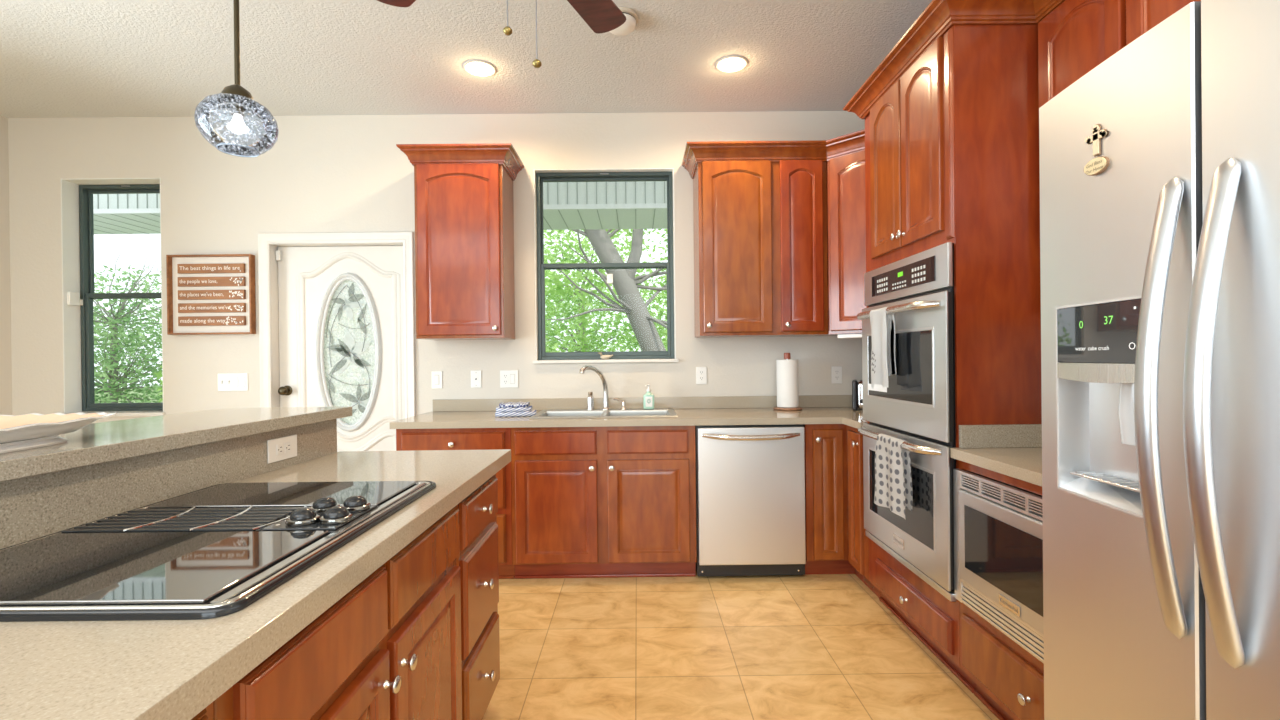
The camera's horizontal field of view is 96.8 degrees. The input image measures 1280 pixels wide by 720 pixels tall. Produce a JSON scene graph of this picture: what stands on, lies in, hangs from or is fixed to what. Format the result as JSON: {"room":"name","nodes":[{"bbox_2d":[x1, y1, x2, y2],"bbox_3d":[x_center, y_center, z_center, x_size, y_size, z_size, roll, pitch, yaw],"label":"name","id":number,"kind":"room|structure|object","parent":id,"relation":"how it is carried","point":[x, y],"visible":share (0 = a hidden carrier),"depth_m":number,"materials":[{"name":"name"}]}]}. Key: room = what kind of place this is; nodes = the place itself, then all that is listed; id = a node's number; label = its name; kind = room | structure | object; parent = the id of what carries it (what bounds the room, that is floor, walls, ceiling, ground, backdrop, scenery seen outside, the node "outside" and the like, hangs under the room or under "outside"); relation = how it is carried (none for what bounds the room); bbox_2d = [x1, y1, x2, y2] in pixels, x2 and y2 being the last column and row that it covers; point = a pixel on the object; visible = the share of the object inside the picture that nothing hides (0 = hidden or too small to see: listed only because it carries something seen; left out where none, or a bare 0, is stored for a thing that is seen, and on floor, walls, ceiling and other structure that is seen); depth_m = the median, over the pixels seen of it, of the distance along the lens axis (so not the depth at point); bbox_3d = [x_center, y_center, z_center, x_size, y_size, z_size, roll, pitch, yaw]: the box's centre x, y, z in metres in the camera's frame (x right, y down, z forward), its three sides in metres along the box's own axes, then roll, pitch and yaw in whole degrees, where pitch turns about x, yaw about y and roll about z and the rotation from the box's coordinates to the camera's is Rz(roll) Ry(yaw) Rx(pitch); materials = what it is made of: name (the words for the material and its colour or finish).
{"room":"kitchen","nodes":[
{"label":"kitchen","id":0,"kind":"room"},
{"bbox_2d":[0,115,11,414],"bbox_3d":[-4.273,-0.147,0.282,0.200,2.900,7.010,-1,0,0],"label":"wall","id":1,"kind":"structure","parent":0,"point":[5,286],"depth_m":3.75,"materials":[{"name":"beige paint"}]},
{"bbox_2d":[8,111,864,422],"bbox_3d":[-1.208,-0.194,3.903,6.370,2.900,0.200,-1,0,0],"label":"wall","id":2,"kind":"structure","parent":0,"point":[322,173],"depth_m":3.80,"materials":[{"name":"beige paint"}]},
{"bbox_2d":[67,292,82,305],"bbox_3d":[-3.834,-0.414,3.855,0.024,0.090,0.094,-1,0,0],"label":"sensor","id":3,"kind":"object","parent":2,"relation":"attached to","point":[73,298],"visible":1,"depth_m":3.84,"materials":[{"name":"white plastic"}]},
{"bbox_2d":[61,178,163,412],"bbox_3d":[-3.522,-0.431,3.848,0.663,1.564,0.114,-1,0,0],"label":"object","id":4,"kind":"structure","parent":2,"relation":"attached to","point":[70,258],"depth_m":3.84,"materials":[{"name":"white paint"}]},
{"bbox_2d":[63,411,164,416],"bbox_3d":[-3.513,0.364,3.838,0.687,0.026,0.139,-1,0,0],"label":"sill","id":5,"kind":"structure","parent":2,"relation":"attached to","point":[119,413],"depth_m":3.77,"materials":[{"name":"white paint"}]},
{"bbox_2d":[79,184,162,411],"bbox_3d":[-3.522,-0.428,3.936,0.649,1.557,0.078,-1,0,0],"label":"window","id":6,"kind":"structure","parent":2,"relation":"in","point":[86,220],"depth_m":3.92,"materials":[{"name":"black metal"}]},
{"bbox_2d":[166,254,255,334],"bbox_3d":[-2.843,-0.433,3.768,0.552,0.526,0.048,-1,0,0],"label":"framed sign","id":7,"kind":"object","parent":2,"relation":"attached to","point":[208,294],"visible":1,"depth_m":3.76,"materials":[{"name":"brown wood"}]},
{"bbox_2d":[225,316,242,324],"bbox_3d":[-2.689,-0.261,3.762,0.120,0.060,0.001,-1,0,0],"label":"print","id":8,"kind":"object","parent":7,"relation":"attached to","point":[229,320],"depth_m":3.76},
{"bbox_2d":[228,305,243,311],"bbox_3d":[-2.676,-0.344,3.762,0.105,0.048,0.001,-1,0,0],"label":"print","id":9,"kind":"object","parent":7,"relation":"on","point":[231,308],"depth_m":3.76},
{"bbox_2d":[229,290,242,297],"bbox_3d":[-2.675,-0.435,3.762,0.092,0.055,0.001,-1,0,0],"label":"print","id":10,"kind":"object","parent":7,"relation":"attached to","point":[232,293],"depth_m":3.76},
{"bbox_2d":[218,373,247,390],"bbox_3d":[-2.719,0.148,3.787,0.200,0.116,0.017,-1,0,0],"label":"light switch","id":11,"kind":"object","parent":2,"relation":"attached to","point":[227,381],"visible":1,"depth_m":3.79,"materials":[{"name":"white plastic"}]},
{"bbox_2d":[258,232,415,417],"bbox_3d":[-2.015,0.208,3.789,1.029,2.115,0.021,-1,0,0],"label":"trim","id":12,"kind":"structure","parent":2,"relation":"attached to","point":[407,238],"depth_m":3.78,"materials":[{"name":"white paint"}]},
{"bbox_2d":[278,246,404,451],"bbox_3d":[-2.015,0.243,3.863,0.881,2.034,0.115,-1,0,0],"label":"door","id":13,"kind":"structure","parent":2,"relation":"in","point":[341,308],"depth_m":3.87,"materials":[{"name":"white paint"}]},
{"bbox_2d":[276,250,281,260],"bbox_3d":[-2.451,-0.708,3.855,0.029,0.067,0.026,-1,0,0],"label":"sensor","id":14,"kind":"object","parent":13,"relation":"attached to","point":[278,252],"visible":1,"depth_m":3.84,"materials":[{"name":"white plastic"}]},
{"bbox_2d":[432,371,442,388],"bbox_3d":[-1.358,0.133,3.798,0.072,0.116,0.009,-1,0,0],"label":"light switch","id":15,"kind":"object","parent":2,"relation":"attached to","point":[436,375],"visible":1,"depth_m":3.80,"materials":[{"name":"white plastic"}]},
{"bbox_2d":[396,143,523,339],"bbox_3d":[-1.111,-0.715,3.601,0.689,1.162,0.397,-1,0,0],"label":"upper cabinet","id":16,"kind":"object","parent":2,"relation":"attached to","point":[464,202],"visible":1,"depth_m":3.46,"materials":[{"name":"brown wood"}]},
{"bbox_2d":[471,370,481,387],"bbox_3d":[-1.097,0.128,3.798,0.071,0.116,0.011,-1,0,0],"label":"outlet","id":17,"kind":"object","parent":2,"relation":"attached to","point":[475,374],"visible":1,"depth_m":3.80,"materials":[{"name":"white plastic"}]},
{"bbox_2d":[500,370,517,387],"bbox_3d":[-0.876,0.127,3.801,0.122,0.116,0.009,-1,0,0],"label":"wall outlet","id":18,"kind":"object","parent":2,"relation":"attached to","point":[508,378],"visible":1,"depth_m":3.80,"materials":[{"name":"white plastic"}]},
{"bbox_2d":[536,172,673,359],"bbox_3d":[-0.236,-0.639,3.890,0.926,1.272,0.078,-1,0,0],"label":"window","id":19,"kind":"structure","parent":2,"relation":"in","point":[585,176],"depth_m":3.87,"materials":[{"name":"grey metal"}]},
{"bbox_2d":[607,274,612,283],"bbox_3d":[-0.204,-0.552,3.855,0.040,0.065,0.024,-1,0,0],"label":"sensor","id":20,"kind":"object","parent":19,"relation":"attached to","point":[609,276],"visible":1,"depth_m":3.85,"materials":[{"name":"white plastic"}]},
{"bbox_2d":[534,168,675,359],"bbox_3d":[-0.235,-0.642,3.833,0.940,1.279,0.051,-1,0,0],"label":"trim","id":21,"kind":"structure","parent":2,"relation":"attached to","point":[622,169],"depth_m":3.81,"materials":[{"name":"white paint"}]},
{"bbox_2d":[533,359,677,363],"bbox_3d":[-0.228,0.008,3.822,0.968,0.021,0.078,-1,0,0],"label":"sill","id":22,"kind":"structure","parent":2,"relation":"attached to","point":[611,360],"depth_m":3.78,"materials":[{"name":"white paint"}]},
{"bbox_2d":[598,352,612,358],"bbox_3d":[-0.232,-0.029,3.821,0.104,0.051,0.030,-1,0,0],"label":"bird figurine","id":23,"kind":"object","parent":22,"relation":"on","point":[600,353],"visible":1,"depth_m":3.81,"materials":[{"name":"beige ceramic"}]},
{"bbox_2d":[433,395,851,411],"bbox_3d":[0.202,0.289,3.363,3.163,0.080,0.894,-1,0,0],"label":"backsplash","id":24,"kind":"structure","parent":2,"relation":"attached to","point":[707,402],"depth_m":3.79,"materials":[{"name":"beige stone"}]},
{"bbox_2d":[696,367,706,383],"bbox_3d":[0.412,0.104,3.808,0.071,0.116,0.008,-1,0,0],"label":"wall outlet","id":25,"kind":"object","parent":2,"relation":"attached to","point":[701,372],"visible":1,"depth_m":3.81,"materials":[{"name":"white plastic"}]},
{"bbox_2d":[682,140,827,337],"bbox_3d":[0.720,-0.735,3.611,0.868,1.162,0.397,-1,0,0],"label":"upper cabinet","id":26,"kind":"object","parent":2,"relation":"attached to","point":[760,207],"visible":1,"depth_m":3.47,"materials":[{"name":"brown wood"}]},
{"bbox_2d":[831,366,841,383],"bbox_3d":[1.321,0.100,3.813,0.071,0.116,0.008,-1,0,0],"label":"wall outlet","id":27,"kind":"object","parent":2,"relation":"attached to","point":[836,371],"visible":1,"depth_m":3.81,"materials":[{"name":"white plastic"}]},
{"bbox_2d":[0,0,931,117],"bbox_3d":[-1.206,-1.681,0.393,6.370,0.100,7.210,-1,0,0],"label":"ceiling","id":28,"kind":"structure","parent":0,"point":[59,58],"depth_m":3.06,"materials":[{"name":"white paint"}]},
{"bbox_2d":[194,0,278,156],"bbox_3d":[-1.237,-1.137,1.740,0.212,0.995,0.212,-1,0,0],"label":"pendant lamp","id":29,"kind":"object","parent":28,"relation":"hanging from","point":[235,97],"visible":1,"depth_m":1.73,"materials":[{"name":"clear glass"}]},
{"bbox_2d":[463,60,495,76],"bbox_3d":[-0.903,-1.638,3.200,0.182,0.010,0.182,-1,0,0],"label":"recessed light","id":30,"kind":"object","parent":28,"relation":"in","point":[479,68],"visible":1,"depth_m":3.19,"materials":[{"name":"white glass"}]},
{"bbox_2d":[377,0,625,67],"bbox_3d":[-0.345,-1.222,1.535,1.306,0.844,1.323,-1,0,0],"label":"ceiling fan","id":31,"kind":"object","parent":28,"relation":"hanging from","point":[602,16],"visible":1,"depth_m":2.06,"materials":[{"name":"brown wood"}]},
{"bbox_2d":[609,7,637,35],"bbox_3d":[-0.092,-1.621,2.739,0.170,0.060,0.170,-1,0,0],"label":"smoke detector","id":32,"kind":"object","parent":28,"relation":"attached to","point":[628,27],"visible":0.6,"depth_m":2.71,"materials":[{"name":"white plastic"}]},
{"bbox_2d":[715,55,747,72],"bbox_3d":[0.513,-1.654,3.182,0.182,0.010,0.182,-1,0,0],"label":"recessed light","id":33,"kind":"object","parent":28,"relation":"in","point":[733,63],"visible":1,"depth_m":3.17,"materials":[{"name":"white glass"}]},
{"bbox_2d":[482,572,998,719],"bbox_3d":[-1.173,1.319,0.403,6.370,0.100,7.210,-1,0,0],"label":"floor","id":34,"kind":"structure","parent":0,"point":[813,646],"depth_m":2.40,"materials":[{"name":"beige tile"}]},
{"bbox_2d":[0,406,351,548],"bbox_3d":[-1.391,0.728,0.940,0.480,1.083,2.515,-1,0,2],"label":"breakfast bar","id":35,"kind":"object","parent":34,"relation":"on","point":[102,470],"visible":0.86,"depth_m":1.36,"materials":[{"name":"beige stone"}]},
{"bbox_2d":[0,412,116,453],"bbox_3d":[-1.379,0.157,1.028,0.349,0.056,0.730,-1,0,-3],"label":"serving dish","id":36,"kind":"object","parent":35,"relation":"on","point":[33,430],"visible":1,"depth_m":1.22,"materials":[{"name":"white ceramic"}]},
{"bbox_2d":[267,434,296,463],"bbox_3d":[-1.154,0.286,1.838,0.008,0.074,0.140,-1,0,2],"label":"wall outlet","id":37,"kind":"object","parent":35,"relation":"attached to","point":[278,449],"visible":1,"depth_m":1.83,"materials":[{"name":"white plastic"}]},
{"bbox_2d":[277,444,282,454],"bbox_3d":[-1.152,0.286,1.818,0.002,0.033,0.029,-1,0,2],"label":"socket","id":38,"kind":"object","parent":37,"relation":"attached to","point":[279,446],"depth_m":1.82,"materials":[{"name":"white plastic"}]},
{"bbox_2d":[285,442,290,452],"bbox_3d":[-1.151,0.286,1.857,0.002,0.033,0.029,-1,0,2],"label":"socket","id":39,"kind":"object","parent":37,"relation":"attached to","point":[287,444],"depth_m":1.86,"materials":[{"name":"white plastic"}]},
{"bbox_2d":[191,702,213,719],"bbox_3d":[-0.768,0.831,0.196,0.608,0.868,0.994,-1,0,0],"label":"base cabinet","id":40,"kind":"object","parent":34,"relation":"on","point":[207,713],"visible":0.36,"depth_m":0.67,"materials":[{"name":"brown wood"}]},
{"bbox_2d":[0,449,510,719],"bbox_3d":[-0.865,0.371,0.931,0.760,0.044,2.468,-1,0,0],"label":"countertop","id":41,"kind":"structure","parent":40,"relation":"on","point":[104,669],"depth_m":0.72,"materials":[{"name":"beige stone"}]},
{"bbox_2d":[0,481,435,621],"bbox_3d":[-0.852,0.325,1.160,0.604,0.046,0.805,-1,0,0],"label":"cooktop","id":42,"kind":"object","parent":41,"relation":"in","point":[214,551],"visible":1,"depth_m":0.99,"materials":[{"name":"black glass"}]},
{"bbox_2d":[61,508,298,532],"bbox_3d":[-0.946,0.334,1.189,0.377,0.004,0.152,-1,0,0],"label":"vent grille","id":43,"kind":"object","parent":42,"relation":"attached to","point":[182,520],"depth_m":1.18,"materials":[{"name":"metal"}]},
{"bbox_2d":[213,506,461,719],"bbox_3d":[-0.773,0.828,1.157,0.608,0.868,0.924,-1,0,0],"label":"base cabinet","id":44,"kind":"object","parent":34,"relation":"on","point":[389,648],"visible":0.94,"depth_m":1.10,"materials":[{"name":"brown wood"}]},
{"bbox_2d":[396,428,514,578],"bbox_3d":[-1.047,0.819,3.476,0.645,0.875,0.654,-1,0,0],"label":"base cabinet","id":45,"kind":"object","parent":34,"relation":"on","point":[442,438],"visible":0.31,"depth_m":3.18,"materials":[{"name":"brown wood"}]},
{"bbox_2d":[390,395,867,428],"bbox_3d":[0.195,0.307,3.362,3.178,0.117,0.896,-1,0,0],"label":"countertop","id":46,"kind":"structure","parent":45,"relation":"on","point":[817,409],"depth_m":3.49,"materials":[{"name":"beige stone"}]},
{"bbox_2d":[495,402,536,416],"bbox_3d":[-0.755,0.299,3.468,0.236,0.079,0.170,-1,0,-7],"label":"dish towel","id":47,"kind":"object","parent":46,"relation":"on","point":[510,409],"visible":0.98,"depth_m":3.40,"materials":[{"name":"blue fabric"}]},
{"bbox_2d":[579,365,610,409],"bbox_3d":[-0.290,0.179,3.611,0.060,0.290,0.281,0,0,37],"label":"faucet","id":48,"kind":"object","parent":46,"relation":"on","point":[583,369],"visible":1,"depth_m":3.67,"materials":[{"name":"silver metal"}]},
{"bbox_2d":[529,408,677,418],"bbox_3d":[-0.211,0.421,3.517,0.858,0.194,0.498,-1,0,0],"label":"sink","id":49,"kind":"object","parent":46,"relation":"in","point":[635,412],"visible":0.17,"depth_m":3.64,"materials":[{"name":"metal"}]},
{"bbox_2d":[586,392,594,409],"bbox_3d":[-0.323,0.265,3.699,0.054,0.118,0.054,-1,0,0],"label":"sprayer","id":50,"kind":"object","parent":49,"relation":"on","point":[590,399],"visible":1,"depth_m":3.68,"materials":[{"name":"silver metal"}]},
{"bbox_2d":[613,398,627,409],"bbox_3d":[-0.128,0.283,3.705,0.094,0.078,0.052,-1,0,0],"label":"lever","id":51,"kind":"object","parent":49,"relation":"on","point":[623,407],"visible":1,"depth_m":3.69,"materials":[{"name":"silver metal"}]},
{"bbox_2d":[643,384,653,408],"bbox_3d":[0.057,0.239,3.691,0.072,0.161,0.051,-1,0,0],"label":"soap bottle","id":52,"kind":"object","parent":49,"relation":"on","point":[648,398],"visible":1,"depth_m":3.67,"materials":[{"name":"green plastic"}]},
{"bbox_2d":[773,353,802,410],"bbox_3d":[0.950,0.136,3.661,0.184,0.367,0.184,-1,0,0],"label":"paper towel holder","id":53,"kind":"object","parent":46,"relation":"on","point":[787,370],"visible":1,"depth_m":3.60,"materials":[{"name":"white paper"}]},
{"bbox_2d":[852,380,862,410],"bbox_3d":[1.487,0.220,3.553,0.298,0.188,0.188,-1,0,21],"label":"toaster","id":54,"kind":"object","parent":46,"relation":"on","point":[857,387],"visible":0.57,"depth_m":3.52,"materials":[{"name":"silver metal"}]},
{"bbox_2d":[456,474,499,719],"bbox_3d":[-0.776,0.825,1.850,0.608,0.868,0.458,-1,0,0],"label":"base cabinet","id":55,"kind":"object","parent":34,"relation":"on","point":[478,561],"visible":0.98,"depth_m":1.78,"materials":[{"name":"brown wood"}]},
{"bbox_2d":[511,426,696,578],"bbox_3d":[-0.204,0.809,3.480,1.038,0.875,0.654,-1,0,0],"label":"base cabinet","id":56,"kind":"object","parent":34,"relation":"on","point":[614,501],"visible":0.99,"depth_m":3.19,"materials":[{"name":"brown wood"}]},
{"bbox_2d":[695,424,805,575],"bbox_3d":[0.625,0.795,3.450,0.612,0.850,0.673,-1,0,0],"label":"dishwasher","id":57,"kind":"object","parent":34,"relation":"on","point":[751,521],"visible":0.99,"depth_m":3.17,"materials":[{"name":"silver metal"}]},
{"bbox_2d":[803,424,880,597],"bbox_3d":[1.361,0.793,3.369,0.849,0.875,0.893,-1,0,0],"label":"base cabinet","id":58,"kind":"object","parent":34,"relation":"on","point":[837,542],"visible":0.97,"depth_m":3.19,"materials":[{"name":"brown wood"}]},
{"bbox_2d":[843,0,1041,692],"bbox_3d":[1.432,-0.046,2.506,0.698,2.556,0.979,-1,0,0],"label":"tall cabinet","id":59,"kind":"object","parent":34,"relation":"on","point":[950,113],"visible":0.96,"depth_m":2.10,"materials":[{"name":"brown wood"}]},
{"bbox_2d":[857,242,955,601],"bbox_3d":[1.392,0.224,2.479,0.675,1.325,0.782,-1,0,0],"label":"double wall oven","id":60,"kind":"object","parent":59,"relation":"in","point":[917,408],"visible":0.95,"depth_m":2.28,"materials":[{"name":"silver metal"}]},
{"bbox_2d":[868,306,896,391],"bbox_3d":[1.063,-0.046,2.507,0.052,0.366,0.207,-1,0,0],"label":"towel","id":61,"kind":"object","parent":60,"relation":"hanging from","point":[883,364],"visible":0.96,"depth_m":2.49,"materials":[{"name":"white fabric"}]},
{"bbox_2d":[877,277,887,292],"bbox_3d":[1.127,-0.348,2.643,0.001,0.061,0.109,-1,0,0],"label":"print","id":62,"kind":"object","parent":60,"relation":"attached to","point":[882,282],"depth_m":2.64},
{"bbox_2d":[874,434,911,519],"bbox_3d":[1.071,0.485,2.419,0.048,0.316,0.270,-1,0,0],"label":"towel","id":63,"kind":"object","parent":60,"relation":"hanging from","point":[893,479],"visible":0.97,"depth_m":2.36,"materials":[{"name":"white fabric"}]},
{"bbox_2d":[892,280,905,289],"bbox_3d":[1.128,-0.327,2.474,0.001,0.025,0.127,-1,0,0],"label":"print","id":64,"kind":"object","parent":60,"relation":"attached to","point":[896,284],"depth_m":2.48},
{"bbox_2d":[912,265,924,283],"bbox_3d":[1.129,-0.347,2.303,0.001,0.061,0.109,-1,0,0],"label":"keypad","id":65,"kind":"object","parent":60,"relation":"attached to","point":[918,271],"depth_m":2.30,"materials":[{"name":"white plastic"}]},
{"bbox_2d":[958,460,1043,719],"bbox_3d":[1.463,0.797,1.699,0.662,0.875,0.800,-1,0,0],"label":"base cabinet","id":66,"kind":"object","parent":34,"relation":"on","point":[1009,680],"visible":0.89,"depth_m":1.85,"materials":[{"name":"brown wood"}]},
{"bbox_2d":[950,424,1041,485],"bbox_3d":[1.468,0.297,1.695,0.648,0.121,0.802,-1,0,0],"label":"countertop","id":67,"kind":"structure","parent":66,"relation":"on","point":[1012,450],"depth_m":2.06,"materials":[{"name":"beige stone"}]},
{"bbox_2d":[959,424,1041,447],"bbox_3d":[1.484,0.279,1.695,0.615,0.084,0.799,-1,0,0],"label":"backsplash","id":68,"kind":"structure","parent":67,"relation":"on","point":[991,435],"depth_m":2.07,"materials":[{"name":"beige stone"}]},
{"bbox_2d":[953,469,1043,662],"bbox_3d":[1.385,0.636,1.698,0.486,0.476,0.788,-1,0,0],"label":"microwave oven","id":69,"kind":"object","parent":66,"relation":"in","point":[998,525],"visible":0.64,"depth_m":1.80,"materials":[{"name":"silver metal"}]},
{"bbox_2d":[1039,0,1279,719],"bbox_3d":[1.218,0.361,0.704,0.965,1.753,0.923,-1,0,0],"label":"refrigerator","id":70,"kind":"object","parent":34,"relation":"on","point":[1160,268],"visible":1,"depth_m":0.84,"materials":[{"name":"silver metal"}]},
{"bbox_2d":[1084,124,1109,175],"bbox_3d":[0.793,-0.366,0.988,0.008,0.088,0.050,-1,0,0],"label":"magnet","id":71,"kind":"object","parent":70,"relation":"attached to","point":[1098,165],"visible":1,"depth_m":0.98,"materials":[{"name":"gold wood"}]},
{"bbox_3d":[1.896,-0.215,0.314,0.200,2.900,7.010,-1,0,0],"label":"wall","id":72,"kind":"structure","parent":0,"visible":0},
{"bbox_2d":[818,129,865,335],"bbox_3d":[1.447,-0.742,3.365,0.647,1.162,0.893,-1,0,0],"label":"upper cabinet","id":73,"kind":"object","parent":72,"relation":"attached to","point":[845,163],"visible":0.27,"depth_m":3.39,"materials":[{"name":"brown wood"}]},
{"bbox_2d":[838,333,861,337],"bbox_3d":[1.340,-0.146,3.378,0.320,0.025,0.060,0,0,45],"label":"light","id":74,"kind":"object","parent":73,"relation":"attached to","point":[857,335],"visible":0.44,"depth_m":3.41,"materials":[{"name":"white plastic"}]},
{"bbox_2d":[1033,0,1200,310],"bbox_3d":[1.584,-0.740,1.712,0.388,1.166,0.764,-1,0,0],"label":"upper cabinet","id":75,"kind":"object","parent":72,"relation":"attached to","point":[1075,37],"visible":0.21,"depth_m":1.86,"materials":[{"name":"brown wood"}]},
{"label":"outside","id":76,"kind":"structure","parent":0,"visible":0},
{"bbox_2d":[95,386,162,402],"bbox_3d":[-2.601,1.458,22.092,55.000,0.200,35.800,-1,0,0],"label":"ground","id":77,"kind":"structure","parent":76,"point":[131,392],"depth_m":25.59,"materials":[{"name":"green plant"}]},
{"bbox_2d":[93,251,162,402],"bbox_3d":[-9.906,-0.202,11.005,4.945,3.885,2.807,-1,0,0],"label":"bushy tree","id":78,"kind":"object","parent":77,"relation":"on","point":[111,360],"visible":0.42,"depth_m":10.79,"materials":[{"name":"green plant"}]},
{"bbox_2d":[154,366,162,401],"bbox_3d":[-6.042,0.101,10.042,4.202,2.916,2.745,-1,0,0],"label":"shrub","id":79,"kind":"object","parent":77,"relation":"on","point":[159,374],"visible":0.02,"depth_m":9.23,"materials":[{"name":"green plant"}]},
{"bbox_2d":[544,229,666,351],"bbox_3d":[-0.293,-1.379,15.193,9.007,5.701,4.032,-1,0,0],"label":"shade tree","id":80,"kind":"object","parent":77,"relation":"on","point":[585,242],"visible":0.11,"depth_m":14.92,"materials":[{"name":"green plant"}]},
{"bbox_2d":[544,229,667,351],"bbox_3d":[-0.250,-1.738,9.922,6.987,6.876,4.312,-1,0,0],"label":"leaning tree","id":81,"kind":"object","parent":77,"relation":"on","point":[643,323],"visible":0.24,"depth_m":9.56,"materials":[{"name":"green plant"}]},
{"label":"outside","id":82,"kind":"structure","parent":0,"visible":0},
{"bbox_2d":[93,181,666,234],"bbox_3d":[-3.051,-2.023,5.384,22.000,1.010,2.785,-1,0,0],"label":"porch roof","id":83,"kind":"structure","parent":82,"point":[630,204],"depth_m":5.84,"materials":[{"name":"white paint"}]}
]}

